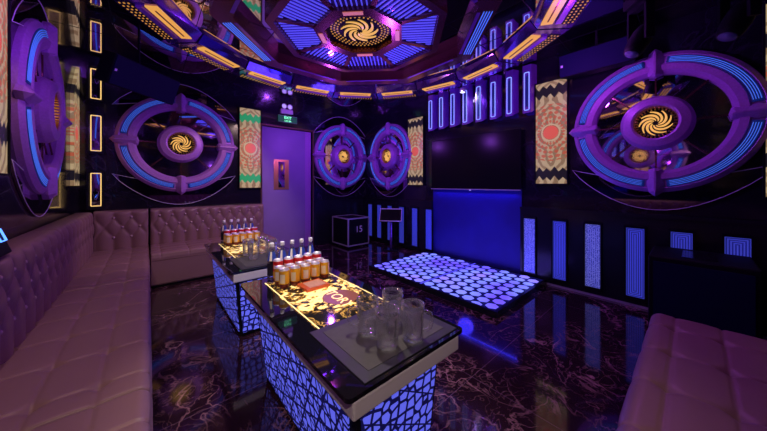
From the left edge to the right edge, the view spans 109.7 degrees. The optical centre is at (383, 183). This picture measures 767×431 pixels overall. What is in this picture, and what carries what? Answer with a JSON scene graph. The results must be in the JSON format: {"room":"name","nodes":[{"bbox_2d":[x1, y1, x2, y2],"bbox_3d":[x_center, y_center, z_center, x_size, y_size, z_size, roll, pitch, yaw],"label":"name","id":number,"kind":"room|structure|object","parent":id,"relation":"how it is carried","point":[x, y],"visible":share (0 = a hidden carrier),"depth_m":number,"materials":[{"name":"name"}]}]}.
{"room":"karaoke room","nodes":[
{"label":"karaoke room","id":0,"kind":"room"},
{"bbox_2d":[0,0,75,240],"bbox_3d":[-1.907,-0.160,1.123,0.100,2.720,5.700,0,0,-41],"label":"wall","id":1,"kind":"structure","parent":0,"point":[16,220],"depth_m":2.38,"materials":[{"name":"black paint"}]},
{"bbox_2d":[0,0,10,175],"bbox_3d":[-2.071,-0.780,1.419,0.042,1.464,0.424,0,0,-41],"label":"light panel","id":2,"kind":"object","parent":1,"relation":"attached to","point":[5,5],"visible":1,"depth_m":1.55,"materials":[{"name":"plastic"}]},
{"bbox_2d":[11,0,72,216],"bbox_3d":[-2.657,-0.580,2.142,0.108,1.674,1.232,0,0,-41],"label":"wall medallion","id":3,"kind":"object","parent":1,"relation":"attached to","point":[39,121],"visible":0.99,"depth_m":1.95,"materials":[{"name":"purple metal"}]},
{"bbox_2d":[11,0,52,216],"bbox_3d":[-2.690,-0.580,2.113,0.016,1.674,1.194,0,0,-41],"label":"mirror","id":4,"kind":"object","parent":3,"relation":"attached to","point":[25,13],"depth_m":1.84,"materials":[{"name":"purple mirror"}]},
{"bbox_2d":[70,67,79,185],"bbox_3d":[-3.550,-0.690,3.107,0.030,1.420,0.310,0,0,-41],"label":"light panel","id":5,"kind":"object","parent":1,"relation":"attached to","point":[75,87],"visible":1,"depth_m":3.05,"materials":[{"name":"plastic"}]},
{"bbox_2d":[76,57,363,248],"bbox_3d":[-2.084,-0.160,4.683,4.310,2.720,0.100,0,0,-41],"label":"wall","id":6,"kind":"structure","parent":0,"point":[118,196],"depth_m":4.08,"materials":[{"name":"black paint"}]},
{"bbox_2d":[86,111,104,153],"bbox_3d":[-3.532,-0.625,3.315,0.150,0.510,0.060,0,0,-41],"label":"light","id":7,"kind":"object","parent":6,"relation":"attached to","point":[93,122],"visible":1,"depth_m":3.31,"materials":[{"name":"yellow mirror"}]},
{"bbox_2d":[86,63,104,102],"bbox_3d":[-3.532,-1.230,3.315,0.150,0.440,0.060,0,0,-41],"label":"light","id":8,"kind":"object","parent":6,"relation":"attached to","point":[93,86],"visible":0.78,"depth_m":3.30,"materials":[{"name":"yellow plastic"}]},
{"bbox_2d":[86,170,104,209],"bbox_3d":[-3.532,0.070,3.315,0.150,0.480,0.060,0,0,-41],"label":"light","id":9,"kind":"object","parent":6,"relation":"attached to","point":[93,180],"visible":1,"depth_m":3.31,"materials":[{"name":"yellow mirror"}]},
{"bbox_2d":[109,84,237,203],"bbox_3d":[-2.874,-0.570,3.839,1.450,1.726,0.135,0,0,-41],"label":"wall medallion","id":10,"kind":"object","parent":6,"relation":"attached to","point":[180,152],"visible":0.97,"depth_m":3.80,"materials":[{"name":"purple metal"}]},
{"bbox_2d":[238,106,260,187],"bbox_3d":[-2.211,-0.590,4.478,0.344,1.324,0.042,0,0,-41],"label":"light panel","id":11,"kind":"object","parent":6,"relation":"attached to","point":[249,119],"visible":1,"depth_m":4.45,"materials":[{"name":"plastic"}]},
{"bbox_2d":[280,103,292,114],"bbox_3d":[-1.747,-1.351,4.867,0.220,0.171,0.065,0,0,-41],"label":"lamp","id":12,"kind":"object","parent":6,"relation":"attached to","point":[284,110],"visible":1,"depth_m":4.84,"materials":[{"name":"white paint"}]},
{"bbox_2d":[261,123,313,248],"bbox_3d":[-1.756,0.083,4.961,0.980,2.235,0.112,0,0,-41],"label":"door","id":13,"kind":"structure","parent":6,"relation":"in","point":[287,162],"depth_m":4.96,"materials":[{"name":"paint"}]},
{"bbox_2d":[278,114,296,123],"bbox_3d":[-1.737,-1.170,4.893,0.342,0.121,0.029,0,0,-41],"label":"exit sign","id":14,"kind":"object","parent":6,"relation":"attached to","point":[281,118],"visible":1,"depth_m":4.88,"materials":[{"name":"green"}]},
{"bbox_2d":[314,198,362,245],"bbox_3d":[-0.906,0.760,5.630,1.170,0.880,0.020,0,0,-41],"label":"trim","id":15,"kind":"structure","parent":6,"relation":"attached to","point":[324,210],"depth_m":5.44,"materials":[{"name":"black"}]},
{"bbox_2d":[313,117,366,195],"bbox_3d":[-0.838,-0.570,5.620,1.348,1.657,0.126,0,0,-41],"label":"wall medallion","id":16,"kind":"object","parent":6,"relation":"attached to","point":[339,154],"visible":1,"depth_m":5.58,"materials":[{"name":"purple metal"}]},
{"bbox_2d":[44,0,733,115],"bbox_3d":[-0.245,-1.570,2.572,4.510,0.100,5.700,0,0,-41],"label":"ceiling","id":17,"kind":"structure","parent":0,"point":[511,15],"depth_m":2.78,"materials":[{"name":"black paint"}]},
{"bbox_2d":[94,44,179,104],"bbox_3d":[-2.656,-1.242,2.940,0.315,0.556,0.736,0,0,4],"label":"speaker","id":18,"kind":"object","parent":17,"relation":"hanging from","point":[113,68],"visible":1,"depth_m":2.78},
{"bbox_2d":[108,55,179,104],"bbox_3d":[-2.553,-1.100,2.933,0.107,0.267,0.720,0,0,4],"label":"grille","id":19,"kind":"object","parent":18,"relation":"attached to","point":[123,72],"depth_m":2.84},
{"bbox_2d":[114,0,201,42],"bbox_3d":[-1.964,-1.468,2.401,0.354,0.105,0.741,0,0,-7],"label":"ceiling light housing","id":20,"kind":"object","parent":17,"relation":"attached to","point":[163,17],"visible":1,"depth_m":2.36,"materials":[{"name":"purple"}]},
{"bbox_2d":[115,0,174,39],"bbox_3d":[-2.079,-1.431,2.387,0.098,0.011,0.560,0,0,-7],"label":"grille","id":21,"kind":"object","parent":20,"relation":"attached to","point":[162,23],"depth_m":2.32,"materials":[{"name":"purple"}]},
{"bbox_2d":[171,34,247,72],"bbox_3d":[-1.918,-1.468,3.082,0.354,0.105,0.741,0,0,15],"label":"ceiling light housing","id":22,"kind":"object","parent":17,"relation":"attached to","point":[204,48],"visible":0.99,"depth_m":3.00,"materials":[{"name":"purple"}]},
{"bbox_2d":[180,47,230,69],"bbox_3d":[-2.029,-1.431,3.112,0.098,0.011,0.560,0,0,15],"label":"grille","id":23,"kind":"object","parent":22,"relation":"attached to","point":[222,61],"depth_m":3.06,"materials":[{"name":"purple"}]},
{"bbox_2d":[231,61,291,88],"bbox_3d":[-1.614,-1.468,3.693,0.354,0.105,0.741,0,0,38],"label":"ceiling light housing","id":24,"kind":"object","parent":17,"relation":"attached to","point":[252,71],"visible":1,"depth_m":3.61,"materials":[{"name":"purple"}]},
{"bbox_2d":[239,74,280,87],"bbox_3d":[-1.706,-1.431,3.763,0.098,0.011,0.560,0,0,38],"label":"grille","id":25,"kind":"object","parent":24,"relation":"attached to","point":[275,84],"depth_m":3.73,"materials":[{"name":"purple"}]},
{"bbox_2d":[284,77,334,96],"bbox_3d":[-1.100,-1.468,4.141,0.741,0.105,0.354,0,0,-30],"label":"ceiling light housing","id":26,"kind":"object","parent":17,"relation":"attached to","point":[300,85],"visible":0.99,"depth_m":4.06,"materials":[{"name":"purple"}]},
{"bbox_2d":[291,89,327,96],"bbox_3d":[-1.157,-1.431,4.241,0.560,0.011,0.098,0,0,-30],"label":"grille","id":27,"kind":"object","parent":26,"relation":"attached to","point":[306,91],"depth_m":4.18,"materials":[{"name":"purple"}]},
{"bbox_2d":[333,85,376,98],"bbox_3d":[-0.453,-1.468,4.358,0.741,0.105,0.354,0,0,-7],"label":"ceiling light housing","id":28,"kind":"object","parent":17,"relation":"attached to","point":[340,91],"visible":1,"depth_m":4.25,"materials":[{"name":"purple"}]},
{"bbox_2d":[338,96,371,98],"bbox_3d":[-0.468,-1.431,4.473,0.560,0.011,0.098,0,0,-7],"label":"grille","id":29,"kind":"object","parent":28,"relation":"attached to","point":[352,97],"depth_m":4.43,"materials":[{"name":"purple"}]},
{"bbox_2d":[209,0,501,84],"bbox_3d":[-0.231,-1.457,2.624,2.347,0.126,2.347,0,0,-41],"label":"ceiling beam","id":30,"kind":"structure","parent":17,"relation":"attached to","point":[226,12],"depth_m":2.96,"materials":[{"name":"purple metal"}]},
{"bbox_2d":[265,0,446,71],"bbox_3d":[-0.231,-1.470,2.624,1.571,0.100,1.571,0,0,-41],"label":"ceiling rose","id":31,"kind":"object","parent":17,"relation":"attached to","point":[341,35],"visible":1,"depth_m":2.57,"materials":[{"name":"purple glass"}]},
{"bbox_2d":[318,33,326,42],"bbox_3d":[-0.595,-1.428,2.649,0.040,0.008,0.170,0,0,4],"label":"light","id":32,"kind":"object","parent":31,"relation":"attached to","point":[322,37],"depth_m":2.64,"materials":[{"name":"pink"}]},
{"bbox_2d":[342,11,362,15],"bbox_3d":[-0.256,-1.428,2.260,0.170,0.008,0.040,0,0,4],"label":"light","id":33,"kind":"object","parent":31,"relation":"attached to","point":[344,13],"depth_m":2.26,"materials":[{"name":"pink"}]},
{"bbox_2d":[376,83,421,98],"bbox_3d":[0.227,-1.468,4.311,0.741,0.105,0.354,0,0,15],"label":"ceiling light housing","id":34,"kind":"object","parent":17,"relation":"attached to","point":[401,90],"visible":0.99,"depth_m":4.22,"materials":[{"name":"purple"}]},
{"bbox_2d":[382,94,416,98],"bbox_3d":[0.257,-1.431,4.423,0.560,0.011,0.098,0,0,15],"label":"grille","id":35,"kind":"object","parent":34,"relation":"attached to","point":[388,96],"depth_m":4.37,"materials":[{"name":"purple"}]},
{"bbox_2d":[416,73,467,94],"bbox_3d":[0.829,-1.468,3.996,0.730,0.105,0.324,0,0,38],"label":"ceiling light housing","id":36,"kind":"object","parent":17,"relation":"attached to","point":[448,81],"visible":0.96,"depth_m":3.92,"materials":[{"name":"purple"}]},
{"bbox_2d":[456,54,515,83],"bbox_3d":[1.273,-1.468,3.486,0.324,0.105,0.730,0,0,-30],"label":"ceiling light housing","id":37,"kind":"object","parent":17,"relation":"attached to","point":[489,65],"visible":0.96,"depth_m":3.41,"materials":[{"name":"purple"}]},
{"bbox_2d":[495,21,569,63],"bbox_3d":[1.503,-1.468,2.847,0.354,0.105,0.741,0,0,-7],"label":"ceiling light housing","id":38,"kind":"object","parent":17,"relation":"attached to","point":[529,40],"visible":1,"depth_m":2.76,"materials":[{"name":"purple"}]},
{"bbox_2d":[516,34,560,60],"bbox_3d":[1.618,-1.431,2.861,0.098,0.011,0.560,0,0,-7],"label":"grille","id":39,"kind":"object","parent":38,"relation":"attached to","point":[524,51],"depth_m":2.80,"materials":[{"name":"purple"}]},
{"bbox_2d":[531,0,590,28],"bbox_3d":[1.456,-1.468,2.166,0.354,0.105,0.741,0,0,15],"label":"ceiling light housing","id":40,"kind":"object","parent":17,"relation":"attached to","point":[548,14],"visible":1,"depth_m":2.27,"materials":[{"name":"purple"}]},
{"bbox_2d":[562,0,589,23],"bbox_3d":[1.568,-1.431,2.136,0.098,0.011,0.560,0,0,15],"label":"grille","id":41,"kind":"object","parent":40,"relation":"attached to","point":[571,9],"depth_m":2.21,"materials":[{"name":"purple"}]},
{"bbox_2d":[559,36,635,78],"bbox_3d":[2.201,-1.339,2.793,0.243,0.362,0.616,0,0,-41],"label":"speaker","id":42,"kind":"object","parent":17,"relation":"hanging from","point":[608,55],"visible":0.77,"depth_m":2.73},
{"bbox_2d":[623,0,655,58],"bbox_3d":[2.056,-1.270,2.170,0.207,0.500,0.200,0,0,9],"label":"lamp","id":43,"kind":"object","parent":17,"relation":"hanging from","point":[639,39],"visible":1,"depth_m":2.13,"materials":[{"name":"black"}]},
{"bbox_2d":[715,0,761,41],"bbox_3d":[2.401,-1.250,1.834,0.207,0.540,0.200,0,0,9],"label":"lamp","id":44,"kind":"object","parent":17,"relation":"hanging from","point":[732,23],"visible":1,"depth_m":1.80,"materials":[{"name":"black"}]},
{"bbox_2d":[150,239,763,430],"bbox_3d":[-0.245,1.250,2.572,4.510,0.100,5.700,0,0,-41],"label":"floor","id":45,"kind":"structure","parent":0,"point":[559,359],"depth_m":1.85,"materials":[{"name":"stone"}]},
{"bbox_2d":[0,230,151,430],"bbox_3d":[-1.707,0.765,1.480,0.655,0.870,1.635,0,0,-41],"label":"tufted sofa","id":46,"kind":"object","parent":45,"relation":"on","point":[64,354],"visible":0.98,"depth_m":1.31,"materials":[{"name":"leather"}]},
{"bbox_2d":[0,228,11,256],"bbox_3d":[-1.767,0.222,1.173,0.137,0.210,0.220,0,0,-41],"label":"control console","id":47,"kind":"object","parent":46,"relation":"on","point":[5,249],"visible":1,"depth_m":1.26,"materials":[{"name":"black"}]},
{"bbox_2d":[32,209,149,292],"bbox_3d":[-2.833,0.765,2.772,0.655,0.870,1.782,0,0,-41],"label":"tufted sofa","id":48,"kind":"object","parent":45,"relation":"on","point":[99,248],"visible":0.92,"depth_m":2.76,"materials":[{"name":"leather"}]},
{"bbox_2d":[30,390,152,430],"bbox_3d":[-0.492,0.765,0.086,0.655,0.870,2.055,0,0,-41],"label":"tufted sofa","id":49,"kind":"object","parent":45,"relation":"on","point":[133,411],"visible":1,"depth_m":0.92,"materials":[{"name":"leather"}]},
{"bbox_2d":[150,204,275,287],"bbox_3d":[-2.375,0.765,3.832,1.410,0.870,0.785,0,0,-41],"label":"tufted sofa","id":50,"kind":"object","parent":45,"relation":"on","point":[178,235],"visible":0.69,"depth_m":3.62,"materials":[{"name":"leather"}]},
{"bbox_2d":[204,237,297,336],"bbox_3d":[-1.334,0.933,2.724,0.642,0.535,1.300,0,0,-41],"label":"bar table","id":51,"kind":"object","parent":45,"relation":"on","point":[228,277],"visible":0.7,"depth_m":2.24,"materials":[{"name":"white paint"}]},
{"bbox_2d":[225,234,231,245],"bbox_3d":[-1.680,0.607,2.933,0.066,0.122,0.065,0,0,34],"label":"drink can","id":52,"kind":"object","parent":51,"relation":"on","point":[228,237],"visible":1,"depth_m":2.91,"materials":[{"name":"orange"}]},
{"bbox_2d":[233,233,239,244],"bbox_3d":[-1.625,0.607,2.980,0.066,0.122,0.065,0,0,39],"label":"drink can","id":53,"kind":"object","parent":51,"relation":"on","point":[236,236],"visible":1,"depth_m":2.95,"materials":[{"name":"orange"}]},
{"bbox_2d":[238,238,253,256],"bbox_3d":[-1.274,0.590,2.503,0.132,0.153,0.098,0,0,-29],"label":"glass mug","id":54,"kind":"object","parent":51,"relation":"on","point":[243,240],"visible":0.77,"depth_m":2.50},
{"bbox_2d":[230,249,296,269],"bbox_3d":[-1.035,0.667,2.421,0.530,0.006,0.410,0,0,-41],"label":"bar mat","id":55,"kind":"object","parent":51,"relation":"on","point":[242,263],"visible":0.61,"depth_m":2.31,"materials":[{"name":"grey"}]},
{"bbox_2d":[243,241,259,259],"bbox_3d":[-1.162,0.586,2.374,0.132,0.153,0.098,0,0,-29],"label":"glass mug","id":56,"kind":"object","parent":55,"relation":"on","point":[257,242],"visible":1,"depth_m":2.37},
{"bbox_2d":[266,239,278,256],"bbox_3d":[-1.006,0.586,2.459,0.132,0.153,0.098,0,0,25],"label":"glass mug","id":57,"kind":"object","parent":55,"relation":"on","point":[275,240],"visible":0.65,"depth_m":2.44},
{"bbox_2d":[332,214,368,247],"bbox_3d":[-0.652,0.919,5.338,0.492,0.561,0.576,0,0,-41],"label":"road case","id":58,"kind":"object","parent":45,"relation":"on","point":[350,230],"visible":1,"depth_m":5.16,"materials":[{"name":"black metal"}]},
{"bbox_2d":[240,267,461,430],"bbox_3d":[-0.296,0.933,1.533,0.642,0.535,1.300,0,0,-41],"label":"bar table","id":59,"kind":"object","parent":45,"relation":"on","point":[315,389],"visible":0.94,"depth_m":1.15,"materials":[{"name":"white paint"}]},
{"bbox_2d":[267,242,275,280],"bbox_3d":[-0.781,0.540,1.892,0.066,0.255,0.066,0,0,-41],"label":"drink bottle","id":60,"kind":"object","parent":59,"relation":"on","point":[272,255],"visible":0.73,"depth_m":1.87,"materials":[{"name":"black glass"}]},
{"bbox_2d":[273,258,282,281],"bbox_3d":[-0.722,0.592,1.852,0.065,0.152,0.066,0,0,-38],"label":"drink can","id":61,"kind":"object","parent":59,"relation":"on","point":[278,261],"visible":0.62,"depth_m":1.83,"materials":[{"name":"red"}]},
{"bbox_2d":[275,265,284,285],"bbox_3d":[-0.688,0.607,1.791,0.065,0.122,0.066,0,0,-27],"label":"drink can","id":62,"kind":"object","parent":59,"relation":"on","point":[277,268],"visible":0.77,"depth_m":1.76,"materials":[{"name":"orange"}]},
{"bbox_2d":[278,241,286,264],"bbox_3d":[-0.727,0.540,1.940,0.066,0.255,0.066,0,0,-41],"label":"drink bottle","id":63,"kind":"object","parent":59,"relation":"on","point":[282,253],"visible":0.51,"depth_m":1.93,"materials":[{"name":"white glass"}]},
{"bbox_2d":[279,267,289,288],"bbox_3d":[-0.641,0.607,1.743,0.065,0.122,0.066,0,0,-32],"label":"drink can","id":64,"kind":"object","parent":59,"relation":"on","point":[284,273],"visible":1,"depth_m":1.72,"materials":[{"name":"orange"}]},
{"bbox_2d":[288,240,295,262],"bbox_3d":[-0.672,0.540,1.988,0.066,0.255,0.066,0,0,-41],"label":"drink bottle","id":65,"kind":"object","parent":59,"relation":"on","point":[292,252],"visible":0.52,"depth_m":1.97,"materials":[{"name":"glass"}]},
{"bbox_2d":[290,265,299,285],"bbox_3d":[-0.586,0.607,1.790,0.065,0.122,0.066,0,0,-29],"label":"drink can","id":66,"kind":"object","parent":59,"relation":"on","point":[295,269],"visible":0.93,"depth_m":1.76,"materials":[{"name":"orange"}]},
{"bbox_2d":[297,238,304,254],"bbox_3d":[-0.617,0.540,2.035,0.066,0.255,0.066,0,0,-41],"label":"drink bottle","id":67,"kind":"object","parent":59,"relation":"on","point":[301,250],"visible":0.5,"depth_m":2.02,"materials":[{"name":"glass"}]},
{"bbox_2d":[300,263,309,281],"bbox_3d":[-0.531,0.607,1.838,0.066,0.122,0.065,0,0,35],"label":"drink can","id":68,"kind":"object","parent":59,"relation":"on","point":[305,267],"visible":0.94,"depth_m":1.81,"materials":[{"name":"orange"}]},
{"bbox_2d":[297,278,329,292],"bbox_3d":[-0.457,0.657,1.757,0.160,0.020,0.140,0,0,-43],"label":"packet","id":69,"kind":"object","parent":59,"relation":"on","point":[312,285],"visible":1,"depth_m":1.74,"materials":[{"name":"orange"}]},
{"bbox_2d":[310,261,319,279],"bbox_3d":[-0.477,0.607,1.886,0.065,0.122,0.066,0,0,-32],"label":"drink can","id":70,"kind":"object","parent":59,"relation":"on","point":[315,265],"visible":0.94,"depth_m":1.86,"materials":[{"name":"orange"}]},
{"bbox_2d":[320,259,328,277],"bbox_3d":[-0.422,0.607,1.933,0.065,0.122,0.066,0,0,-30],"label":"drink can","id":71,"kind":"object","parent":59,"relation":"on","point":[324,263],"visible":0.98,"depth_m":1.91,"materials":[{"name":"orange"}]},
{"bbox_2d":[310,299,455,383],"bbox_3d":[0.003,0.667,1.230,0.530,0.006,0.410,0,0,-41],"label":"bar mat","id":72,"kind":"object","parent":59,"relation":"on","point":[361,355],"visible":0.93,"depth_m":1.14,"materials":[{"name":"grey"}]},
{"bbox_2d":[347,294,378,337],"bbox_3d":[-0.086,0.586,1.197,0.132,0.153,0.098,0,0,-29],"label":"glass mug","id":73,"kind":"object","parent":72,"relation":"on","point":[361,331],"visible":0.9,"depth_m":1.18,"materials":[{"name":"glass"}]},
{"bbox_2d":[365,303,398,350],"bbox_3d":[0.001,0.586,1.100,0.132,0.153,0.098,0,0,-29],"label":"glass mug","id":74,"kind":"object","parent":72,"relation":"on","point":[384,345],"visible":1,"depth_m":1.08,"materials":[{"name":"glass"}]},
{"bbox_2d":[382,287,411,326],"bbox_3d":[0.059,0.586,1.292,0.132,0.153,0.098,0,0,-16],"label":"glass mug","id":75,"kind":"object","parent":72,"relation":"on","point":[389,322],"visible":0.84,"depth_m":1.26,"materials":[{"name":"glass"}]},
{"bbox_2d":[401,298,433,343],"bbox_3d":[0.141,0.586,1.152,0.132,0.153,0.098,0,0,19],"label":"glass mug","id":76,"kind":"object","parent":72,"relation":"on","point":[410,338],"visible":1,"depth_m":1.13,"materials":[{"name":"glass"}]},
{"bbox_2d":[379,208,401,250],"bbox_3d":[0.132,0.826,4.917,0.401,0.749,0.200,0,0,8],"label":"kiosk","id":77,"kind":"object","parent":45,"relation":"on","point":[390,215],"visible":1,"depth_m":4.91,"materials":[{"name":"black metal"}]},
{"bbox_2d":[369,251,546,318],"bbox_3d":[0.872,1.170,3.505,1.260,0.060,1.840,0,0,-41],"label":"platform","id":78,"kind":"object","parent":45,"relation":"on","point":[491,291],"visible":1,"depth_m":3.23,"materials":[{"name":"blue glass"}]},
{"bbox_2d":[616,313,766,430],"bbox_3d":[1.058,0.765,0.612,2.360,0.870,0.817,0,0,-41],"label":"tufted sofa","id":79,"kind":"object","parent":45,"relation":"on","point":[688,375],"visible":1,"depth_m":1.09,"materials":[{"name":"leather"}]},
{"bbox_2d":[648,246,762,338],"bbox_3d":[2.499,0.883,2.138,0.542,0.634,0.540,0,0,-41],"label":"cabinet","id":80,"kind":"object","parent":45,"relation":"on","point":[721,291],"visible":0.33,"depth_m":1.96,"materials":[{"name":"wood"}]},
{"bbox_2d":[364,0,766,220],"bbox_3d":[1.417,-0.160,4.021,0.100,2.720,5.700,0,0,-41],"label":"wall","id":81,"kind":"structure","parent":0,"point":[695,31],"depth_m":3.06,"materials":[{"name":"black paint"}]},
{"bbox_2d":[368,203,372,236],"bbox_3d":[-0.283,0.770,5.788,0.022,0.720,0.160,0,0,-41],"label":"light panel","id":82,"kind":"object","parent":81,"relation":"attached to","point":[370,205],"visible":0.76,"depth_m":5.78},
{"bbox_2d":[57,0,685,113],"bbox_3d":[-0.245,-1.519,2.572,4.310,0.002,5.500,0,0,-41],"label":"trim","id":83,"kind":"structure","parent":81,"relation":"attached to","point":[80,0],"depth_m":2.82,"materials":[{"name":"metal"}]},
{"bbox_2d":[376,204,381,239],"bbox_3d":[-0.086,0.770,5.562,0.022,0.720,0.160,0,0,-41],"label":"light panel","id":84,"kind":"object","parent":81,"relation":"attached to","point":[378,206],"visible":0.9,"depth_m":5.58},
{"bbox_2d":[367,122,412,196],"bbox_3d":[0.086,-0.490,5.380,0.122,1.493,1.305,0,0,-41],"label":"wall medallion","id":85,"kind":"object","parent":81,"relation":"attached to","point":[389,158],"visible":1,"depth_m":5.33,"materials":[{"name":"purple metal"}]},
{"bbox_2d":[370,134,407,196],"bbox_3d":[0.123,-0.374,5.413,0.018,1.261,1.264,0,0,-41],"label":"mirror","id":86,"kind":"object","parent":85,"relation":"attached to","point":[392,139],"depth_m":5.39,"materials":[{"name":"purple mirror"}]},
{"bbox_2d":[387,205,392,241],"bbox_3d":[0.124,0.770,5.321,0.022,0.720,0.160,0,0,-41],"label":"light panel","id":87,"kind":"object","parent":81,"relation":"attached to","point":[388,206],"visible":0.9,"depth_m":5.33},
{"bbox_2d":[362,197,432,251],"bbox_3d":[0.185,0.735,5.301,0.075,0.890,1.950,0,0,-41],"label":"trim","id":88,"kind":"structure","parent":81,"relation":"attached to","point":[408,204],"depth_m":5.03,"materials":[{"name":"black"}]},
{"bbox_2d":[398,206,404,244],"bbox_3d":[0.341,0.770,5.072,0.022,0.720,0.160,0,0,-41],"label":"light panel","id":89,"kind":"object","parent":81,"relation":"attached to","point":[401,225],"visible":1,"depth_m":5.06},
{"bbox_2d":[411,207,418,247],"bbox_3d":[0.558,0.770,4.823,0.022,0.720,0.160,0,0,-41],"label":"light panel","id":90,"kind":"object","parent":81,"relation":"attached to","point":[414,210],"visible":1,"depth_m":4.81,"materials":[{"name":"plastic"}]},
{"bbox_2d":[407,116,424,185],"bbox_3d":[0.582,-0.585,4.871,0.042,1.224,0.384,0,0,-41],"label":"light panel","id":91,"kind":"object","parent":81,"relation":"attached to","point":[415,126],"visible":0.94,"depth_m":4.82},
{"bbox_2d":[425,208,432,250],"bbox_3d":[0.768,0.770,4.582,0.022,0.720,0.160,0,0,-41],"label":"light panel","id":92,"kind":"object","parent":81,"relation":"attached to","point":[428,211],"visible":1,"depth_m":4.57,"materials":[{"name":"plastic"}]},
{"bbox_2d":[428,95,437,130],"bbox_3d":[0.818,-1.190,4.559,0.097,0.600,0.170,0,0,-41],"label":"light panel","id":93,"kind":"object","parent":81,"relation":"attached to","point":[432,99],"depth_m":4.52,"materials":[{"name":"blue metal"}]},
{"bbox_2d":[439,91,448,128],"bbox_3d":[0.961,-1.190,4.394,0.097,0.600,0.170,0,0,-41],"label":"light panel","id":94,"kind":"object","parent":81,"relation":"attached to","point":[443,96],"depth_m":4.35,"materials":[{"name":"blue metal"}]},
{"bbox_2d":[450,87,460,126],"bbox_3d":[1.105,-1.190,4.229,0.097,0.600,0.170,0,0,-41],"label":"light panel","id":95,"kind":"object","parent":81,"relation":"attached to","point":[455,95],"depth_m":4.19,"materials":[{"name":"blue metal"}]},
{"bbox_2d":[462,84,472,124],"bbox_3d":[1.248,-1.190,4.065,0.097,0.600,0.170,0,0,-41],"label":"light panel","id":96,"kind":"object","parent":81,"relation":"attached to","point":[467,97],"depth_m":4.02,"materials":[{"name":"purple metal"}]},
{"bbox_2d":[431,128,520,190],"bbox_3d":[1.305,-0.309,4.008,0.086,0.812,1.440,0,0,-41],"label":"television","id":97,"kind":"object","parent":81,"relation":"attached to","point":[486,161],"visible":1,"depth_m":3.87,"materials":[{"name":"black"}]},
{"bbox_2d":[433,189,521,272],"bbox_3d":[1.322,0.630,4.043,0.015,1.140,1.440,0,0,-41],"label":"wall panel","id":98,"kind":"object","parent":81,"relation":"attached to","point":[478,226],"depth_m":3.94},
{"bbox_2d":[475,79,486,122],"bbox_3d":[1.392,-1.190,3.900,0.097,0.600,0.170,0,0,-41],"label":"light panel","id":99,"kind":"object","parent":81,"relation":"attached to","point":[480,85],"depth_m":3.86,"materials":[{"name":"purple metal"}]},
{"bbox_2d":[490,75,501,119],"bbox_3d":[1.536,-1.190,3.735,0.097,0.600,0.170,0,0,-41],"label":"light panel","id":100,"kind":"object","parent":81,"relation":"attached to","point":[496,80],"depth_m":3.69,"materials":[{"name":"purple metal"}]},
{"bbox_2d":[505,69,518,116],"bbox_3d":[1.679,-1.190,3.570,0.097,0.600,0.170,0,0,-41],"label":"wall light","id":101,"kind":"object","parent":81,"relation":"attached to","point":[511,76],"depth_m":3.53,"materials":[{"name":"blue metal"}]},
{"bbox_2d":[522,216,536,275],"bbox_3d":[1.822,0.770,3.372,0.022,0.720,0.160,0,0,-41],"label":"light panel","id":102,"kind":"object","parent":81,"relation":"attached to","point":[529,224],"visible":1,"depth_m":3.37,"materials":[{"name":"plastic"}]},
{"bbox_2d":[523,64,536,113],"bbox_3d":[1.823,-1.190,3.405,0.097,0.600,0.170,0,0,-41],"label":"wall light","id":103,"kind":"object","parent":81,"relation":"attached to","point":[529,71],"depth_m":3.37,"materials":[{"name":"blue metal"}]},
{"bbox_2d":[535,78,568,184],"bbox_3d":[2.008,-0.615,3.235,0.042,1.244,0.354,0,0,-41],"label":"light panel","id":104,"kind":"object","parent":81,"relation":"attached to","point":[552,96],"visible":0.86,"depth_m":3.21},
{"bbox_2d":[551,219,567,283],"bbox_3d":[2.036,0.770,3.127,0.022,0.720,0.160,0,0,-41],"label":"light panel","id":105,"kind":"object","parent":81,"relation":"attached to","point":[559,227],"visible":1,"depth_m":3.13,"materials":[{"name":"plastic"}]},
{"bbox_2d":[583,221,601,291],"bbox_3d":[2.240,0.770,2.893,0.022,0.720,0.160,0,0,-41],"label":"light panel","id":106,"kind":"object","parent":81,"relation":"attached to","point":[592,231],"visible":1,"depth_m":2.89,"materials":[{"name":"plastic"}]},
{"bbox_2d":[624,225,646,301],"bbox_3d":[2.459,0.770,2.640,0.022,0.720,0.160,0,0,-41],"label":"light panel","id":107,"kind":"object","parent":81,"relation":"attached to","point":[635,237],"visible":1,"depth_m":2.64,"materials":[{"name":"plastic"}]},
{"bbox_2d":[520,206,766,336],"bbox_3d":[2.465,0.735,2.685,0.075,0.890,2.110,0,0,-41],"label":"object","id":108,"kind":"structure","parent":81,"relation":"attached to","point":[708,231],"depth_m":2.75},
{"bbox_2d":[546,283,766,339],"bbox_3d":[2.442,1.190,2.665,0.015,0.020,2.110,0,0,-41],"label":"baseboard","id":109,"kind":"structure","parent":81,"relation":"attached to","point":[550,284],"depth_m":2.83,"materials":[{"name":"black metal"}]},
{"bbox_2d":[569,49,766,209],"bbox_3d":[2.556,-0.509,2.539,0.129,1.517,1.385,0,0,-41],"label":"wall medallion","id":110,"kind":"object","parent":81,"relation":"attached to","point":[668,130],"visible":1,"depth_m":2.46,"materials":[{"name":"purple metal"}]},
{"bbox_2d":[668,229,694,249],"bbox_3d":[2.660,0.770,2.411,0.022,0.720,0.160,0,0,-41],"label":"light panel","id":111,"kind":"object","parent":81,"relation":"attached to","point":[682,239],"visible":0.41,"depth_m":2.41,"materials":[{"name":"plastic"}]},
{"bbox_2d":[722,233,754,261],"bbox_3d":[2.860,0.770,2.181,0.022,0.720,0.160,0,0,-41],"label":"light panel","id":112,"kind":"object","parent":81,"relation":"attached to","point":[732,244],"visible":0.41,"depth_m":2.17,"materials":[{"name":"plastic"}]},
{"bbox_2d":[762,2,766,197],"bbox_3d":[3.072,-0.650,2.014,0.042,1.524,0.284,0,0,-41],"label":"light panel","id":113,"kind":"object","parent":81,"relation":"attached to","point":[764,6],"visible":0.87,"depth_m":2.10,"materials":[{"name":"plastic"}]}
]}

